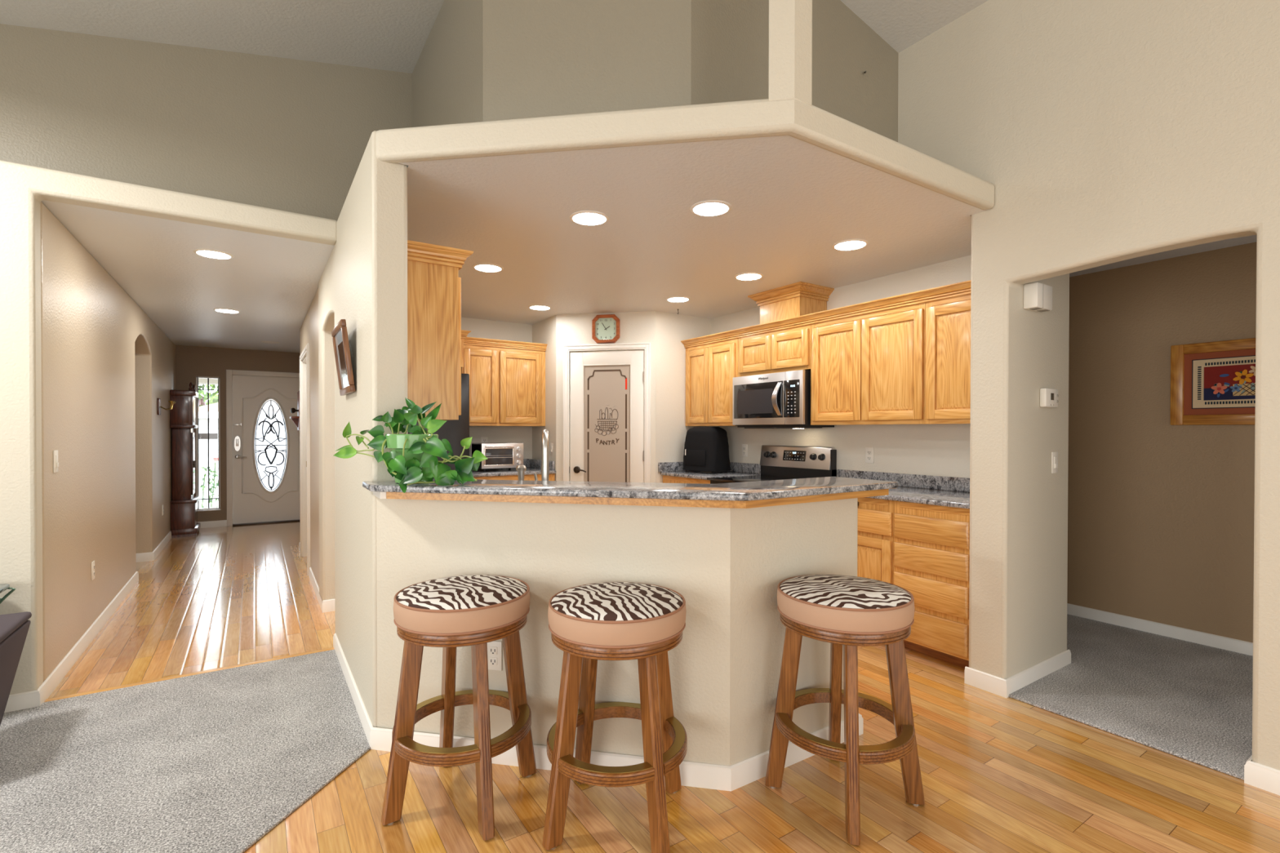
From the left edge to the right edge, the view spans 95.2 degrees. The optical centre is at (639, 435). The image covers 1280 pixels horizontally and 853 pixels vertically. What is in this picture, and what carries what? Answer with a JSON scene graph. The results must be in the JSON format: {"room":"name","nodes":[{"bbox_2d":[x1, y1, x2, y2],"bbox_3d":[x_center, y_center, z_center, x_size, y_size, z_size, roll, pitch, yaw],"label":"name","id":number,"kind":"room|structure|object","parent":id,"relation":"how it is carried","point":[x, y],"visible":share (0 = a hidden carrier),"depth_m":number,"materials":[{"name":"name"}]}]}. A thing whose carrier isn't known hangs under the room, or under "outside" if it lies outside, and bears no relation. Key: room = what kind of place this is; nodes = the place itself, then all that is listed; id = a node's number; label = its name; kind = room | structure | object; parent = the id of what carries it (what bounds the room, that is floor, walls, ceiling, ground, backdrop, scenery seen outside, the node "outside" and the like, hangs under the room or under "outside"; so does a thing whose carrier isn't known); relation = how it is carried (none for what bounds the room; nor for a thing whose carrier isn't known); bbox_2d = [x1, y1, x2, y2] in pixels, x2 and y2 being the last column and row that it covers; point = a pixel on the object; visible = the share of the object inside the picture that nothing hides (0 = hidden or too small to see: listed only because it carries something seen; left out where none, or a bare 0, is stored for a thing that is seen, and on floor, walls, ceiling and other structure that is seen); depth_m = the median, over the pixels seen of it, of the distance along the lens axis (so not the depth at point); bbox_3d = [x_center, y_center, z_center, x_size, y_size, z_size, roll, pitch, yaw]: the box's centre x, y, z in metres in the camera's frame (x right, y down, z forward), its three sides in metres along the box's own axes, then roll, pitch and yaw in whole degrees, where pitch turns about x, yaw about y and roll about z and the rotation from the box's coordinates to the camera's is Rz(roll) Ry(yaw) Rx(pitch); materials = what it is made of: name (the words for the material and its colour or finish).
{"room":"open-plan kitchen","nodes":[
{"label":"open-plan kitchen","id":0,"kind":"room"},
{"bbox_2d":[40,201,176,681],"bbox_3d":[-4.595,0.051,5.278,0.145,2.426,5.930,0,1,-33],"label":"wall","id":1,"kind":"structure","parent":0,"point":[106,365],"depth_m":3.73,"materials":[{"name":"beige paint"}]},
{"bbox_2d":[53,449,58,472],"bbox_3d":[-3.008,0.136,3.013,0.013,0.115,0.070,0,1,-33],"label":"light switch","id":2,"kind":"object","parent":1,"relation":"attached to","point":[55,464],"visible":1,"depth_m":3.00,"materials":[{"name":"white plastic"}]},
{"bbox_2d":[135,531,171,562],"bbox_3d":[-5.537,1.210,6.730,0.154,0.085,2.183,0,1,-33],"label":"baseboard","id":3,"kind":"structure","parent":1,"relation":"attached to","point":[144,557],"depth_m":5.89,"materials":[{"name":"white paint"}]},
{"bbox_2d":[0,160,337,694],"bbox_3d":[-3.732,0.014,2.223,4.615,2.548,0.120,0,1,-33],"label":"wall","id":4,"kind":"structure","parent":0,"point":[23,188],"depth_m":2.73,"materials":[{"name":"beige paint"}]},
{"bbox_2d":[4,571,138,712],"bbox_3d":[-4.985,1.238,2.995,3.344,0.085,2.798,0,1,-33],"label":"baseboard","id":5,"kind":"structure","parent":4,"relation":"attached to","point":[28,700],"depth_m":3.16,"materials":[{"name":"white paint"}]},
{"bbox_2d":[0,23,412,220],"bbox_3d":[-3.683,-1.843,2.574,5.093,1.222,0.063,0,1,-33],"label":"wall","id":6,"kind":"structure","parent":0,"point":[277,133],"depth_m":3.30,"materials":[{"name":"beige paint"}]},
{"bbox_2d":[174,344,299,521],"bbox_3d":[-5.991,0.031,7.819,3.400,2.426,0.150,0,1,-33],"label":"wall","id":7,"kind":"structure","parent":0,"point":[191,362],"depth_m":7.94,"materials":[{"name":"brown paint"}]},
{"bbox_2d":[195,376,221,511],"bbox_3d":[-5.831,0.117,7.900,0.270,1.808,0.132,0,1,-33],"label":"window","id":8,"kind":"structure","parent":7,"relation":"in","point":[208,508],"depth_m":7.90,"materials":[{"name":"clear glass"}]},
{"bbox_2d":[197,520,226,528],"bbox_3d":[-5.857,1.202,7.819,0.538,0.085,0.014,0,1,-33],"label":"baseboard","id":9,"kind":"structure","parent":7,"relation":"attached to","point":[222,522],"depth_m":7.88,"materials":[{"name":"white paint"}]},
{"bbox_2d":[226,369,299,526],"bbox_3d":[-5.222,0.174,8.291,1.047,2.135,0.190,0,1,-33],"label":"door","id":10,"kind":"structure","parent":7,"relation":"in","point":[263,441],"depth_m":8.22,"materials":[{"name":"white paint"}]},
{"bbox_2d":[299,288,319,586],"bbox_3d":[-3.024,0.052,5.457,0.125,2.426,2.340,0,1,-33],"label":"wall","id":11,"kind":"structure","parent":0,"point":[308,331],"depth_m":4.87,"materials":[{"name":"beige paint"}]},
{"bbox_2d":[299,342,310,575],"bbox_3d":[-3.205,0.216,5.710,0.149,2.094,1.028,0,1,-33],"label":"door","id":12,"kind":"structure","parent":11,"relation":"in","point":[304,357],"depth_m":6.05,"materials":[{"name":"white paint"}]},
{"bbox_2d":[308,567,334,613],"bbox_3d":[-2.561,1.229,4.751,0.143,0.085,1.244,0,1,-33],"label":"baseboard","id":13,"kind":"structure","parent":11,"relation":"attached to","point":[326,606],"depth_m":4.31,"materials":[{"name":"white paint"}]},
{"bbox_2d":[318,130,407,727],"bbox_3d":[-1.711,0.008,3.459,0.140,2.548,2.440,0,1,-33],"label":"wall pier","id":14,"kind":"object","parent":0,"point":[362,282],"visible":0.71,"depth_m":2.66,"materials":[{"name":"beige paint"}]},
{"bbox_2d":[331,319,355,395],"bbox_3d":[-1.480,-0.376,2.914,0.064,0.339,0.400,0,1,-33],"label":"picture frame","id":15,"kind":"object","parent":14,"relation":"attached to","point":[340,333],"visible":1,"depth_m":2.87,"materials":[{"name":"brown wood"}]},
{"bbox_2d":[337,341,346,377],"bbox_3d":[-1.483,-0.375,2.912,0.022,0.159,0.180,0,1,-33],"label":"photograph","id":16,"kind":"object","parent":15,"relation":"attached to","point":[340,347],"depth_m":2.90,"materials":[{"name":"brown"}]},
{"bbox_2d":[407,240,473,422],"bbox_3d":[-1.188,-0.473,3.084,0.317,0.796,0.975,0,1,-33],"label":"upper cabinet","id":17,"kind":"object","parent":14,"relation":"attached to","point":[433,281],"visible":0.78,"depth_m":2.72,"materials":[{"name":"brown wood"}]},
{"bbox_2d":[0,0,987,73],"bbox_3d":[-0.456,-1.961,-0.227,7.500,1.263,8.350,0,1,-33],"label":"ceiling","id":18,"kind":"structure","parent":0,"point":[392,35],"depth_m":3.17,"materials":[{"name":"grey paint"}]},
{"bbox_2d":[461,317,532,458],"bbox_3d":[-1.916,0.052,5.720,2.005,2.426,0.100,0,1,-33],"label":"wall","id":19,"kind":"structure","parent":0,"point":[479,328],"depth_m":5.98,"materials":[{"name":"beige paint"}]},
{"bbox_2d":[461,329,471,367],"bbox_3d":[-2.083,-0.747,5.088,1.005,0.312,0.740,0,1,-33],"label":"upper cabinet","id":20,"kind":"object","parent":19,"relation":"attached to","point":[464,333],"visible":0.05,"depth_m":5.06,"materials":[{"name":"brown wood"}]},
{"bbox_2d":[461,337,547,426],"bbox_3d":[-1.380,-0.498,5.758,0.835,0.817,0.400,0,1,-33],"label":"upper cabinet","id":21,"kind":"object","parent":19,"relation":"attached to","point":[507,378],"visible":0.89,"depth_m":5.61,"materials":[{"name":"brown wood"}]},
{"bbox_2d":[478,458,554,470],"bbox_3d":[-1.350,0.297,5.675,0.860,0.088,0.598,0,1,-33],"label":"backsplash","id":22,"kind":"structure","parent":19,"relation":"attached to","point":[531,463],"depth_m":6.00,"materials":[{"name":"grey stone"}]},
{"bbox_2d":[532,315,555,480],"bbox_3d":[-0.942,0.052,5.937,0.085,2.426,0.632,0,0,-32],"label":"wall","id":23,"kind":"structure","parent":0,"point":[544,331],"depth_m":5.79,"materials":[{"name":"beige paint"}]},
{"bbox_2d":[555,311,655,482],"bbox_3d":[-0.323,0.055,5.597,0.976,2.426,0.100,0,0,12],"label":"wall","id":24,"kind":"structure","parent":0,"point":[634,326],"depth_m":5.58,"materials":[{"name":"beige paint"}]},
{"bbox_2d":[591,314,620,343],"bbox_3d":[-0.323,-1.003,5.521,0.268,0.268,0.030,0,0,12],"label":"wall clock","id":25,"kind":"object","parent":24,"relation":"attached to","point":[605,327],"visible":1,"depth_m":5.52,"materials":[{"name":"brown wood"}]},
{"bbox_2d":[563,342,650,482],"bbox_3d":[-0.319,0.204,5.540,0.852,2.130,0.092,0,0,12],"label":"door","id":26,"kind":"structure","parent":24,"relation":"in","point":[606,394],"depth_m":5.56,"materials":[{"name":"white paint"}]},
{"bbox_2d":[377,497,857,765],"bbox_3d":[-0.069,0.770,2.339,2.038,1.044,0.453,0,0,-3],"label":"wall","id":27,"kind":"structure","parent":0,"point":[728,566],"depth_m":2.25,"materials":[{"name":"beige paint"}]},
{"bbox_2d":[487,640,502,671],"bbox_3d":[-0.579,0.872,2.310,0.070,0.115,0.009,0,0,12],"label":"wall outlet","id":28,"kind":"object","parent":27,"relation":"attached to","point":[494,648],"visible":0.88,"depth_m":2.31,"materials":[{"name":"white plastic"}]},
{"bbox_2d":[333,633,863,791],"bbox_3d":[-0.556,1.247,2.670,2.984,0.085,0.852,0,0,18],"label":"baseboard","id":29,"kind":"structure","parent":27,"relation":"attached to","point":[697,775],"depth_m":2.26,"materials":[{"name":"white paint"}]},
{"bbox_2d":[362,476,897,508],"bbox_3d":[-0.029,0.221,2.293,2.216,0.054,0.711,0,0,-4],"label":"countertop","id":30,"kind":"structure","parent":27,"relation":"on","point":[746,495],"depth_m":2.17,"materials":[{"name":"grey stone"}]},
{"bbox_2d":[333,397,487,493],"bbox_3d":[-0.906,0.030,2.319,0.676,0.368,0.257,0,0,30],"label":"potted plant","id":31,"kind":"object","parent":30,"relation":"on","point":[412,459],"visible":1,"depth_m":2.26,"materials":[{"name":"green plant"}]},
{"bbox_2d":[41,135,1257,352],"bbox_3d":[-1.266,-1.197,4.186,7.300,0.139,11.400,0,1,-33],"label":"ceiling","id":32,"kind":"structure","parent":0,"point":[791,199],"depth_m":3.41,"materials":[{"name":"white paint"}]},
{"bbox_2d":[193,248,233,258],"bbox_3d":[-2.700,-1.146,3.704,0.208,0.010,0.208,0,1,-33],"label":"recessed light","id":33,"kind":"object","parent":32,"relation":"in","point":[215,254],"visible":1,"depth_m":3.70,"materials":[{"name":"white paint"}]},
{"bbox_2d":[472,263,503,271],"bbox_3d":[-1.041,-1.146,4.004,0.208,0.010,0.208,0,1,-33],"label":"recessed light","id":34,"kind":"object","parent":32,"relation":"in","point":[481,267],"visible":1,"depth_m":3.99,"materials":[{"name":"white paint"}]},
{"bbox_2d":[569,210,608,225],"bbox_3d":[-0.266,-1.138,3.068,0.208,0.010,0.208,0,1,-33],"label":"recessed light","id":35,"kind":"object","parent":32,"relation":"in","point":[583,217],"visible":1,"depth_m":3.06,"materials":[{"name":"white paint"}]},
{"bbox_2d":[666,296,690,302],"bbox_3d":[0.323,-1.151,4.956,0.208,0.010,0.208,0,1,-33],"label":"recessed light","id":36,"kind":"object","parent":32,"relation":"in","point":[674,299],"visible":1,"depth_m":4.95,"materials":[{"name":"white paint"}]},
{"bbox_2d":[689,200,731,216],"bbox_3d":[0.355,-1.136,2.932,0.208,0.010,0.208,0,1,-33],"label":"recessed light","id":37,"kind":"object","parent":32,"relation":"in","point":[710,207],"visible":1,"depth_m":2.93,"materials":[{"name":"white paint"}]},
{"bbox_2d":[734,272,763,279],"bbox_3d":[0.786,-1.145,4.220,0.208,0.010,0.208,0,1,-33],"label":"recessed light","id":38,"kind":"object","parent":32,"relation":"in","point":[745,276],"visible":1,"depth_m":4.21,"materials":[{"name":"white paint"}]},
{"bbox_2d":[831,239,868,250],"bbox_3d":[1.258,-1.139,3.502,0.208,0.010,0.208,0,1,-33],"label":"recessed light","id":39,"kind":"object","parent":32,"relation":"in","point":[851,244],"visible":1,"depth_m":3.49,"materials":[{"name":"white paint"}]},
{"bbox_2d":[412,0,897,142],"bbox_3d":[-0.092,-1.953,3.181,3.170,1.422,1.179,0,0,10],"label":"wall","id":40,"kind":"structure","parent":0,"point":[479,60],"depth_m":2.69,"materials":[{"name":"beige paint"}]},
{"bbox_2d":[48,521,1279,852],"bbox_3d":[-1.236,1.318,2.700,9.500,0.060,14.050,0,1,-33],"label":"floor","id":41,"kind":"structure","parent":0,"point":[999,774],"depth_m":2.16,"materials":[{"name":"brown wood"}]},
{"bbox_2d":[0,649,370,852],"bbox_3d":[-1.556,1.310,-1.083,4.602,0.010,7.885,0,1,-33],"label":"floor","id":42,"kind":"structure","parent":41,"relation":"on","point":[214,762],"depth_m":2.30,"materials":[{"name":"grey carpet"}]},
{"bbox_2d":[0,583,16,604],"bbox_3d":[-3.052,0.976,2.404,0.644,0.600,0.260,0,1,-33],"label":"side table","id":43,"kind":"object","parent":42,"relation":"on","point":[3,587],"visible":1,"depth_m":2.63,"materials":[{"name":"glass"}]},
{"bbox_2d":[0,611,31,725],"bbox_3d":[-2.963,0.982,1.903,1.264,0.620,0.625,0,1,-33],"label":"armchair","id":44,"kind":"object","parent":42,"relation":"on","point":[14,628],"visible":1,"depth_m":2.37,"materials":[{"name":"grey fabric"}]},
{"bbox_2d":[169,382,200,537],"bbox_3d":[-5.719,0.298,7.360,0.262,1.900,0.510,0,1,-33],"label":"grandfather clock","id":45,"kind":"object","parent":41,"relation":"on","point":[184,505],"visible":0.99,"depth_m":7.18,"materials":[{"name":"brown wood"}]},
{"bbox_2d":[44,647,333,702],"bbox_3d":[-2.339,1.280,3.152,1.247,0.008,0.050,0,1,-33],"label":"trim","id":46,"kind":"structure","parent":41,"relation":"on","point":[331,648],"depth_m":3.09,"materials":[{"name":"brown wood"}]},
{"bbox_2d":[407,373,469,470],"bbox_3d":[-2.038,0.370,5.082,0.915,1.800,0.795,0,1,-33],"label":"refrigerator","id":47,"kind":"object","parent":41,"relation":"on","point":[455,431],"visible":0.09,"depth_m":5.00,"materials":[{"name":"black metal"}]},
{"bbox_2d":[381,574,536,840],"bbox_3d":[-0.629,0.913,2.090,0.474,0.762,0.474,0,0,9],"label":"bar stool","id":48,"kind":"object","parent":41,"relation":"on","point":[451,613],"visible":1,"depth_m":1.95,"materials":[{"name":"wood"}]},
{"bbox_2d":[396,574,527,609],"bbox_3d":[-0.629,0.545,2.087,0.444,0.027,0.444,0,1,-45],"label":"seat cushion","id":49,"kind":"object","parent":48,"relation":"on","point":[473,592],"depth_m":2.00,"materials":[{"name":"fabric"}]},
{"bbox_2d":[474,473,555,480],"bbox_3d":[-1.342,0.819,5.661,0.855,0.895,0.621,0,1,-33],"label":"base cabinet","id":50,"kind":"object","parent":41,"relation":"on","point":[551,477],"visible":0.02,"depth_m":5.43,"materials":[{"name":"brown wood"}]},
{"bbox_2d":[471,458,555,477],"bbox_3d":[-1.339,0.312,5.659,0.860,0.118,0.640,0,1,-33],"label":"countertop","id":51,"kind":"structure","parent":50,"relation":"on","point":[532,465],"depth_m":5.62,"materials":[{"name":"grey stone"}]},
{"bbox_2d":[471,442,523,471],"bbox_3d":[-1.361,0.209,5.609,0.410,0.265,0.338,0,1,-33],"label":"toaster oven","id":52,"kind":"object","parent":51,"relation":"on","point":[499,455],"visible":0.94,"depth_m":5.49,"materials":[{"name":"silver metal"}]},
{"bbox_2d":[542,582,687,852],"bbox_3d":[-0.077,0.914,1.984,0.474,0.762,0.474,0,0,17],"label":"bar stool","id":53,"kind":"object","parent":41,"relation":"on","point":[590,623],"visible":1,"depth_m":1.84,"materials":[{"name":"brown wood"}]},
{"bbox_2d":[551,582,683,621],"bbox_3d":[-0.077,0.547,1.982,0.444,0.027,0.444,0,0,-27],"label":"seat cushion","id":54,"kind":"object","parent":53,"relation":"on","point":[608,601],"depth_m":1.89,"materials":[{"name":"fabric"}]},
{"bbox_2d":[662,475,710,484],"bbox_3d":[0.650,0.824,5.340,0.601,0.895,0.740,0,1,-33],"label":"base cabinet","id":55,"kind":"object","parent":41,"relation":"on","point":[666,479],"visible":0.04,"depth_m":5.24,"materials":[{"name":"brown wood"}]},
{"bbox_2d":[657,462,760,480],"bbox_3d":[0.641,0.318,5.331,0.645,0.118,0.742,0,1,-33],"label":"countertop","id":56,"kind":"structure","parent":55,"relation":"on","point":[666,468],"depth_m":5.35,"materials":[{"name":"grey stone"}]},
{"bbox_2d":[683,426,729,473],"bbox_3d":[0.615,0.135,5.424,0.384,0.422,0.320,0,1,42],"label":"appliance","id":57,"kind":"object","parent":56,"relation":"on","point":[706,449],"visible":1,"depth_m":5.30,"materials":[{"name":"black plastic"}]},
{"bbox_2d":[706,444,836,484],"bbox_3d":[1.024,0.659,4.682,0.722,1.136,0.762,0,1,-33],"label":"range","id":58,"kind":"object","parent":41,"relation":"on","point":[776,462],"visible":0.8,"depth_m":4.79,"materials":[{"name":"silver metal"}]},
{"bbox_2d":[706,475,797,482],"bbox_3d":[1.016,0.363,4.674,0.620,0.019,0.762,0,1,-33],"label":"cooktop","id":59,"kind":"object","parent":58,"relation":"in","point":[748,477],"depth_m":4.79,"materials":[{"name":"black glass"}]},
{"bbox_2d":[764,574,924,845],"bbox_3d":[0.731,0.915,2.106,0.474,0.762,0.474,0,1,-36],"label":"bar stool","id":60,"kind":"object","parent":41,"relation":"on","point":[850,611],"visible":1,"depth_m":2.00,"materials":[{"name":"brown wood"}]},
{"bbox_2d":[779,574,911,608],"bbox_3d":[0.732,0.547,2.104,0.444,0.027,0.444,0,0,-8],"label":"seat cushion","id":61,"kind":"object","parent":60,"relation":"on","point":[809,591],"depth_m":2.02,"materials":[{"name":"fabric"}]},
{"bbox_2d":[857,497,893,584],"bbox_3d":[1.515,0.835,4.015,0.616,0.895,0.854,0,1,-33],"label":"base cabinet","id":62,"kind":"object","parent":41,"relation":"on","point":[875,544],"visible":0.11,"depth_m":3.59,"materials":[{"name":"brown wood"}]},
{"bbox_2d":[837,469,969,509],"bbox_3d":[1.657,0.330,3.812,0.620,0.118,1.343,0,1,-33],"label":"countertop","id":63,"kind":"structure","parent":62,"relation":"on","point":[940,491],"depth_m":3.76,"materials":[{"name":"grey stone"}]},
{"bbox_2d":[893,501,969,667],"bbox_3d":[1.891,0.840,3.458,0.601,0.895,0.487,0,1,-33],"label":"base cabinet","id":64,"kind":"object","parent":41,"relation":"on","point":[931,543],"visible":0.59,"depth_m":3.28,"materials":[{"name":"brown wood"}]},
{"bbox_3d":[-0.162,0.842,2.730,1.590,0.892,1.314,0,1,-33],"label":"base cabinet","id":65,"kind":"object","parent":41,"relation":"on","visible":0},
{"bbox_3d":[-0.162,0.380,2.743,1.633,0.030,1.347,0,1,-33],"label":"countertop","id":66,"kind":"structure","parent":65,"relation":"on","visible":0},
{"bbox_2d":[515,465,526,479],"bbox_3d":[-0.553,0.253,2.738,0.047,0.222,0.080,0,0,2],"label":"soap pump","id":67,"kind":"object","parent":66,"relation":"on","point":[521,469],"visible":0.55,"depth_m":2.71,"materials":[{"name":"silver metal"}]},
{"bbox_2d":[533,429,549,480],"bbox_3d":[-0.459,0.168,2.763,0.081,0.392,0.201,0,0,-9],"label":"kitchen faucet","id":68,"kind":"object","parent":66,"relation":"on","point":[544,449],"visible":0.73,"depth_m":2.68,"materials":[{"name":"silver metal"}]},
{"bbox_2d":[655,311,711,483],"bbox_3d":[0.406,0.056,5.681,0.690,2.426,0.100,0,1,-33],"label":"wall","id":69,"kind":"structure","parent":0,"point":[671,429],"depth_m":5.55,"materials":[{"name":"beige paint"}]},
{"bbox_2d":[657,462,760,474],"bbox_3d":[0.640,0.303,5.330,0.644,0.088,0.742,0,1,-33],"label":"backsplash","id":70,"kind":"structure","parent":69,"relation":"attached to","point":[664,466],"depth_m":5.46,"materials":[{"name":"grey stone"}]},
{"bbox_2d":[375,98,994,209],"bbox_3d":[0.385,-1.192,2.415,2.902,0.126,0.589,0,0,-10],"label":"wall header","id":71,"kind":"structure","parent":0,"point":[813,125],"depth_m":2.30,"materials":[{"name":"beige paint"}]},
{"bbox_2d":[768,0,812,106],"bbox_3d":[0.554,-1.944,2.193,0.166,1.422,0.102,0,1,-33],"label":"column","id":72,"kind":"structure","parent":71,"relation":"on","point":[790,21],"depth_m":2.16,"materials":[{"name":"beige paint"}]},
{"bbox_2d":[711,254,971,478],"bbox_3d":[1.497,0.065,4.636,0.022,2.426,2.908,0,1,-33],"label":"wall","id":73,"kind":"structure","parent":0,"point":[933,450],"depth_m":4.22,"materials":[{"name":"beige paint"}]},
{"bbox_2d":[685,337,737,426],"bbox_3d":[0.766,-0.464,5.414,0.340,0.760,0.731,0,1,-33],"label":"upper cabinet","id":74,"kind":"object","parent":73,"relation":"attached to","point":[711,368],"visible":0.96,"depth_m":5.30,"materials":[{"name":"brown wood"}]},
{"bbox_2d":[737,324,811,377],"bbox_3d":[1.185,-0.668,4.777,0.340,0.340,0.787,0,1,-33],"label":"upper cabinet","id":75,"kind":"object","parent":73,"relation":"attached to","point":[788,349],"visible":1,"depth_m":4.63,"materials":[{"name":"brown wood"}]},
{"bbox_2d":[732,369,834,428],"bbox_3d":[1.141,-0.270,4.757,0.434,0.438,0.765,0,1,-33],"label":"microwave","id":76,"kind":"object","parent":75,"relation":"attached to","point":[779,400],"visible":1,"depth_m":4.59,"materials":[{"name":"silver metal"}]},
{"bbox_2d":[747,281,834,324],"bbox_3d":[1.207,-0.995,4.704,0.390,0.308,0.560,0,1,-33],"label":"duct cover","id":77,"kind":"object","parent":75,"relation":"on","point":[800,298],"visible":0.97,"depth_m":4.56,"materials":[{"name":"brown wood"}]},
{"bbox_2d":[680,280,971,347],"bbox_3d":[1.206,-0.861,4.417,0.060,0.064,2.876,0,1,-33],"label":"crown molding","id":78,"kind":"structure","parent":75,"relation":"attached to","point":[962,288],"depth_m":4.08,"materials":[{"name":"brown wood"}]},
{"bbox_2d":[865,447,874,462],"bbox_3d":[1.693,0.149,4.311,0.009,0.115,0.070,0,1,-33],"label":"wall outlet","id":79,"kind":"object","parent":73,"relation":"attached to","point":[869,451],"visible":1,"depth_m":4.31,"materials":[{"name":"white plastic"}]},
{"bbox_2d":[810,302,936,425],"bbox_3d":[1.647,-0.453,4.077,0.340,0.760,0.890,0,1,-33],"label":"upper cabinet","id":80,"kind":"object","parent":73,"relation":"attached to","point":[867,369],"visible":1,"depth_m":3.94,"materials":[{"name":"brown wood"}]},
{"bbox_2d":[837,469,969,492],"bbox_3d":[1.906,0.315,3.976,0.022,0.088,1.343,0,1,-33],"label":"backsplash","id":81,"kind":"structure","parent":73,"relation":"attached to","point":[939,482],"depth_m":3.99,"materials":[{"name":"grey stone"}]},
{"bbox_2d":[924,293,970,424],"bbox_3d":[2.019,-0.448,3.512,0.340,0.760,0.460,0,1,-33],"label":"upper cabinet","id":82,"kind":"object","parent":73,"relation":"attached to","point":[948,320],"visible":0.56,"depth_m":3.48,"materials":[{"name":"brown wood"}]},
{"bbox_2d":[897,0,1279,770],"bbox_3d":[3.419,-0.643,1.080,0.722,3.900,6.050,0,1,-33],"label":"wall","id":83,"kind":"structure","parent":0,"point":[1104,132],"depth_m":2.68,"materials":[{"name":"beige paint"}]},
{"bbox_2d":[964,649,1071,697],"bbox_3d":[2.051,1.247,3.156,0.739,0.085,0.204,0,1,-33],"label":"baseboard","id":84,"kind":"structure","parent":83,"relation":"attached to","point":[995,685],"depth_m":2.99,"materials":[{"name":"white paint"}]},
{"bbox_2d":[1023,282,1052,312],"bbox_3d":[2.032,-0.701,2.982,0.170,0.127,0.066,0,1,-33],"label":"door chime","id":85,"kind":"object","parent":83,"relation":"attached to","point":[1037,296],"visible":1,"depth_m":2.94,"materials":[{"name":"white plastic"}]},
{"bbox_2d":[1040,387,1058,407],"bbox_3d":[2.169,-0.197,3.095,0.150,0.100,0.036,0,1,-33],"label":"thermostat","id":86,"kind":"object","parent":83,"relation":"attached to","point":[1048,397],"visible":1,"depth_m":3.07,"materials":[{"name":"white plastic"}]},
{"bbox_2d":[1051,452,1057,473],"bbox_3d":[2.250,0.149,3.165,0.070,0.115,0.013,0,1,-33],"label":"light switch","id":87,"kind":"object","parent":83,"relation":"attached to","point":[1054,455],"visible":1,"depth_m":3.16,"materials":[{"name":"white plastic"}]},
{"bbox_2d":[1244,755,1279,795],"bbox_3d":[3.563,1.270,0.312,0.134,0.085,4.561,0,1,-33],"label":"baseboard","id":88,"kind":"object","parent":83,"relation":"attached to","point":[1263,777],"visible":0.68,"depth_m":2.14,"materials":[{"name":"white paint"}]},
{"bbox_2d":[1008,613,1253,780],"bbox_3d":[2.481,1.282,3.442,1.735,0.012,5.800,0,1,-33],"label":"floor","id":89,"kind":"structure","parent":0,"point":[1190,701],"depth_m":2.91,"materials":[{"name":"grey carpet"}]},
{"bbox_2d":[1066,241,1256,642],"bbox_3d":[2.573,0.063,3.493,1.760,2.450,6.000,0,1,-33],"label":"wall","id":90,"kind":"structure","parent":0,"point":[1161,513],"depth_m":3.75,"materials":[{"name":"beige paint"}]},
{"bbox_2d":[1066,603,1253,656],"bbox_3d":[3.200,1.243,3.916,0.014,0.085,5.780,0,1,-33],"label":"baseboard","id":91,"kind":"structure","parent":90,"relation":"attached to","point":[1241,646],"depth_m":3.71,"materials":[{"name":"white paint"}]},
{"bbox_2d":[1169,337,1255,425],"bbox_3d":[3.594,-0.309,3.295,0.030,0.500,0.920,0,1,-33],"label":"picture","id":92,"kind":"object","parent":90,"relation":"attached to","point":[1212,383],"visible":0.66,"depth_m":3.51,"materials":[{"name":"brown wood"}]},
{"bbox_2d":[1232,369,1253,384],"bbox_3d":[3.516,-0.338,3.407,0.001,0.088,0.087,0,1,-33],"label":"flower","id":93,"kind":"object","parent":92,"relation":"on","point":[1245,372],"depth_m":3.41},
{"bbox_2d":[1232,383,1255,395],"bbox_3d":[3.592,-0.264,3.294,0.004,0.069,0.361,0,1,-33],"label":"basket","id":94,"kind":"object","parent":92,"relation":"on","point":[1238,389],"depth_m":3.40,"materials":[{"name":"multicoloured"}]},
{"bbox_3d":[-4.102,0.036,7.537,0.355,2.426,2.500,0,1,-33],"label":"wall","id":95,"kind":"structure","parent":0,"visible":0},
{"bbox_2d":[289,390,299,430],"bbox_3d":[-4.279,-0.312,7.561,0.419,0.500,0.400,0,1,-33],"label":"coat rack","id":96,"kind":"object","parent":95,"relation":"attached to","point":[295,420],"visible":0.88,"depth_m":7.44,"materials":[{"name":"brown wood"}]},
{"label":"outside","id":97,"kind":"structure","parent":0,"visible":0},
{"bbox_2d":[199,486,218,508],"bbox_3d":[-20.084,1.245,28.663,26.000,0.150,50.050,0,1,-33],"label":"ground","id":98,"kind":"structure","parent":97,"point":[215,504],"depth_m":12.38,"materials":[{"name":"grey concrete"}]},
{"bbox_2d":[198,384,217,406],"bbox_3d":[-15.604,-1.450,20.823,5.163,5.400,3.353,0,1,-33],"label":"tree","id":99,"kind":"object","parent":98,"relation":"on","point":[213,398],"visible":0.09,"depth_m":20.75,"materials":[{"name":"green plant"}]},
{"bbox_2d":[198,402,218,487],"bbox_3d":[-12.489,-0.182,16.859,10.100,2.900,6.500,0,1,-33],"label":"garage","id":100,"kind":"structure","parent":98,"relation":"on","point":[213,408],"depth_m":14.44,"materials":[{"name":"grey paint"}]},
{"bbox_2d":[200,457,218,508],"bbox_3d":[-6.379,0.836,8.672,0.331,1.004,0.169,0,1,-33],"label":"rose bush","id":101,"kind":"object","parent":98,"relation":"on","point":[215,459],"visible":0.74,"depth_m":8.67,"materials":[{"name":"green plant"}]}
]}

